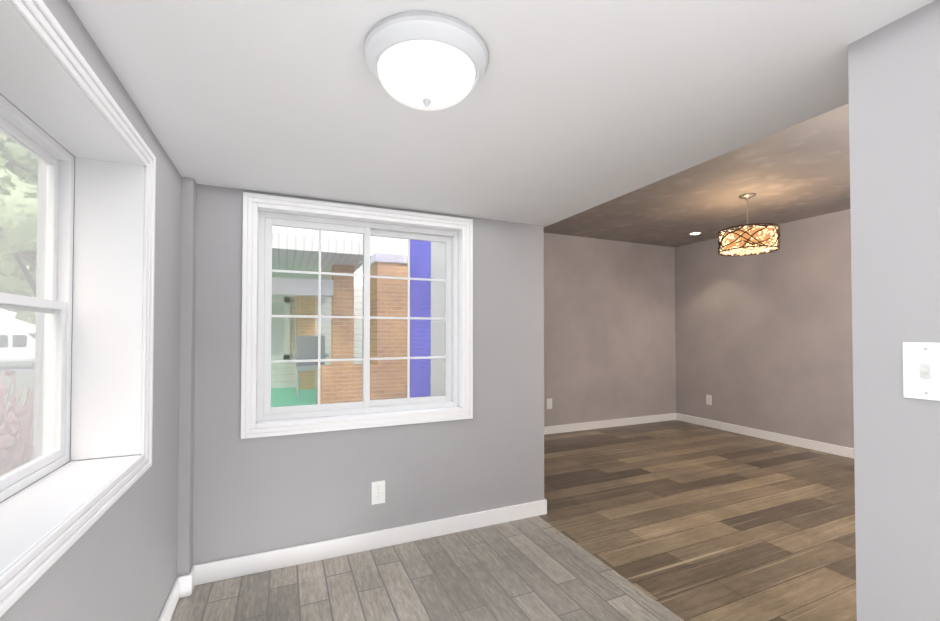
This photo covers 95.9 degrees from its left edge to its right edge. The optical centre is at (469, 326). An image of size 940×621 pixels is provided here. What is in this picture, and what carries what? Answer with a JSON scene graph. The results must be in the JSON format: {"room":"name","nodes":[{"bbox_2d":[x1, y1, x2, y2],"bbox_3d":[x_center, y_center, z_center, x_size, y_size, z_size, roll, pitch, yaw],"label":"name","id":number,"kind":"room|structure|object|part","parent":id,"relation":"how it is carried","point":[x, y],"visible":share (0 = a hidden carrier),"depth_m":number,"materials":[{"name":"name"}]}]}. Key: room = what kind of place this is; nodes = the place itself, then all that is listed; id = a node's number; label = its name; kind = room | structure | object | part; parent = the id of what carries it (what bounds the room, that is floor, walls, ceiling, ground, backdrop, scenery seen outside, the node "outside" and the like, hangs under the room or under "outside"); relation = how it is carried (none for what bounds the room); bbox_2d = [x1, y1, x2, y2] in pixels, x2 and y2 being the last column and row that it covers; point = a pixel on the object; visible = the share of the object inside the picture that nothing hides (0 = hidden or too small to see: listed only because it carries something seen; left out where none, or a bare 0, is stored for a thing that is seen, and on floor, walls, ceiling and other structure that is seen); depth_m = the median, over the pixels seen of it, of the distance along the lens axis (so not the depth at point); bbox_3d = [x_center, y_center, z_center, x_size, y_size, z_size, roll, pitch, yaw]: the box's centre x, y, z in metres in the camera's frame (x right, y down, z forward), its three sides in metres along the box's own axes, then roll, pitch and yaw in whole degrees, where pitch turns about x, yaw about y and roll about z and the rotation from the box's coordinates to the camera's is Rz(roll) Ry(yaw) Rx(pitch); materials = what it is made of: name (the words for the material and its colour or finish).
{"room":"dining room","nodes":[
{"label":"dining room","id":0,"kind":"room"},
{"bbox_2d":[0,0,181,620],"bbox_3d":[-0.934,0.293,0.392,0.337,2.330,4.735,0,-1,-24],"label":"wall","id":1,"kind":"structure","parent":0,"point":[116,560],"depth_m":1.73,"materials":[{"name":"grey paint"}]},
{"bbox_2d":[0,95,73,501],"bbox_3d":[-1.309,-0.082,1.034,0.074,1.180,1.300,0,-1,-24],"label":"double-hung window","id":2,"kind":"structure","parent":1,"relation":"in","point":[36,210],"depth_m":1.44,"materials":[{"name":"white plastic"}]},
{"bbox_2d":[0,0,155,616],"bbox_3d":[-1.166,-0.081,1.097,0.246,1.312,1.432,0,-1,-24],"label":"window frame","id":3,"kind":"structure","parent":1,"relation":"attached to","point":[52,85],"depth_m":1.64,"materials":[{"name":"white"}]},
{"bbox_2d":[177,177,196,576],"bbox_3d":[-1.609,0.327,2.409,0.056,2.330,0.100,0,-1,-24],"label":"wall","id":4,"kind":"structure","parent":0,"point":[186,383],"depth_m":2.37,"materials":[{"name":"grey paint"}]},
{"bbox_2d":[193,184,543,564],"bbox_3d":[-0.568,0.338,3.031,2.463,2.330,0.200,0,-1,-24],"label":"wall","id":5,"kind":"structure","parent":0,"point":[258,495],"depth_m":2.84,"materials":[{"name":"grey paint"}]},
{"bbox_2d":[158,498,546,620],"bbox_3d":[0.354,1.410,0.941,2.479,0.115,4.735,0,-1,-24],"label":"baseboard","id":6,"kind":"structure","parent":5,"relation":"attached to","point":[205,573],"depth_m":2.75,"materials":[{"name":"white wood"}]},
{"bbox_2d":[241,192,472,438],"bbox_3d":[-0.695,-0.065,2.901,1.525,1.490,0.099,0,-1,-24],"label":"window frame","id":7,"kind":"structure","parent":5,"relation":"attached to","point":[253,203],"depth_m":2.79,"materials":[{"name":"white wood"}]},
{"bbox_2d":[257,211,457,420],"bbox_3d":[-0.730,-0.063,2.980,1.365,1.330,0.075,0,-1,-24],"label":"sliding window","id":8,"kind":"structure","parent":5,"relation":"in","point":[267,221],"depth_m":2.93,"materials":[{"name":"white plastic"}]},
{"bbox_2d":[372,480,384,504],"bbox_3d":[-0.622,1.128,2.880,0.092,0.152,0.009,0,-1,-24],"label":"outlet","id":9,"kind":"object","parent":5,"relation":"attached to","point":[381,491],"visible":1,"depth_m":2.88,"materials":[{"name":"white plastic"}]},
{"bbox_2d":[171,516,683,620],"bbox_3d":[0.201,1.494,0.763,2.730,0.060,4.935,0,-1,-24],"label":"floor","id":10,"kind":"structure","parent":0,"point":[536,568],"depth_m":2.42,"materials":[{"name":"grey wood"}]},
{"bbox_2d":[68,0,934,226],"bbox_3d":[0.247,-0.950,0.825,2.830,0.170,4.935,0,-1,-24],"label":"ceiling","id":11,"kind":"structure","parent":0,"point":[562,110],"depth_m":1.55,"materials":[{"name":"white paint"}]},
{"bbox_2d":[363,11,488,110],"bbox_3d":[-0.137,-0.777,1.344,0.392,0.159,0.392,0,-1,-24],"label":"flush-mount light","id":12,"kind":"object","parent":11,"relation":"attached to","point":[426,60],"visible":1,"depth_m":1.24,"materials":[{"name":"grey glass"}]},
{"bbox_2d":[544,233,675,426],"bbox_3d":[1.636,0.101,6.482,4.350,2.920,0.200,0,-1,-24],"label":"wall","id":13,"kind":"structure","parent":0,"point":[609,332],"depth_m":6.59,"materials":[{"name":"beige paint"}]},
{"bbox_2d":[547,398,551,408],"bbox_3d":[1.152,1.119,6.137,0.092,0.152,0.010,0,-1,-24],"label":"outlet","id":14,"kind":"object","parent":13,"relation":"attached to","point":[549,403],"visible":1,"depth_m":6.13,"materials":[{"name":"white plastic"}]},
{"bbox_2d":[544,413,675,434],"bbox_3d":[1.571,1.501,6.309,4.110,0.115,0.020,0,-1,-24],"label":"baseboard","id":15,"kind":"structure","parent":13,"relation":"attached to","point":[555,429],"depth_m":6.55,"materials":[{"name":"white wood"}]},
{"bbox_2d":[544,103,849,246],"bbox_3d":[2.956,-1.489,3.266,4.550,0.150,7.200,0,-1,-24],"label":"ceiling","id":16,"kind":"structure","parent":0,"point":[799,171],"depth_m":4.44,"materials":[{"name":"paint"}]},
{"bbox_2d":[688,232,701,234],"bbox_3d":[3.301,-1.361,6.214,0.176,0.006,0.176,0,-1,-24],"label":"recessed light","id":17,"kind":"object","parent":16,"relation":"in","point":[696,233],"visible":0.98,"depth_m":6.20,"materials":[{"name":"white"}]},
{"bbox_2d":[718,193,779,255],"bbox_3d":[2.950,-1.091,4.502,0.551,0.604,0.558,0,-1,-24],"label":"chandelier","id":18,"kind":"object","parent":16,"relation":"hanging from","point":[747,240],"visible":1,"depth_m":4.35,"materials":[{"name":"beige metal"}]},
{"bbox_3d":[2.985,-1.205,4.464,0.464,0.378,0.431,0,-1,-24],"label":"canopy rod","id":19,"kind":"part","parent":18,"relation":"part of","materials":[{"name":"silver metal"}]},
{"bbox_2d":[539,420,856,620],"bbox_3d":[3.015,1.536,3.240,4.420,0.060,7.200,0,-1,-24],"label":"floor","id":20,"kind":"structure","parent":0,"point":[685,521],"depth_m":3.37,"materials":[{"name":"brown wood"}]},
{"bbox_2d":[675,209,853,448],"bbox_3d":[4.946,0.061,4.117,0.200,2.920,6.800,0,-1,-24],"label":"wall","id":21,"kind":"structure","parent":0,"point":[764,342],"depth_m":5.73,"materials":[{"name":"beige paint"}]},
{"bbox_2d":[706,395,711,404],"bbox_3d":[3.725,1.143,6.609,0.010,0.152,0.092,0,-1,-24],"label":"outlet","id":22,"kind":"object","parent":21,"relation":"attached to","point":[708,399],"visible":1,"depth_m":6.60,"materials":[{"name":"white plastic"}]},
{"bbox_2d":[676,413,853,458],"bbox_3d":[4.848,1.462,4.049,0.016,0.115,6.800,0,-1,-24],"label":"baseboard","id":23,"kind":"structure","parent":21,"relation":"attached to","point":[808,444],"depth_m":5.73,"materials":[{"name":"white wood"}]},
{"bbox_2d":[848,0,939,620],"bbox_3d":[1.803,0.291,0.284,0.400,2.330,2.330,0,-1,-24],"label":"wall","id":24,"kind":"structure","parent":0,"point":[894,101],"depth_m":1.19,"materials":[{"name":"grey paint"}]},
{"bbox_2d":[903,342,939,400],"bbox_3d":[1.212,0.118,1.125,0.006,0.152,0.092,0,-1,-24],"label":"light switch","id":25,"kind":"object","parent":24,"relation":"attached to","point":[915,355],"visible":1,"depth_m":1.13,"materials":[{"name":"white plastic"}]},
{"bbox_2d":[919,363,930,378],"bbox_3d":[1.200,0.118,1.120,0.020,0.040,0.020,0,-1,-24],"label":"toggle","id":26,"kind":"object","parent":25,"relation":"attached to","point":[925,370],"visible":1,"depth_m":1.12,"materials":[{"name":"white plastic"}]},
{"label":"outside","id":27,"kind":"structure","parent":0,"visible":0},
{"bbox_3d":[-24.592,2.970,24.601,115.000,0.200,115.000,0,-1,-24],"label":"ground","id":28,"kind":"structure","parent":27,"visible":0},
{"bbox_2d":[257,232,444,406],"bbox_3d":[-24.006,-4.132,23.392,115.000,13.978,56.095,0,-1,-24],"label":"scenery","id":29,"kind":"structure","parent":28,"relation":"on","point":[347,310],"depth_m":6.01,"materials":[{"name":"multicoloured"}]}
]}

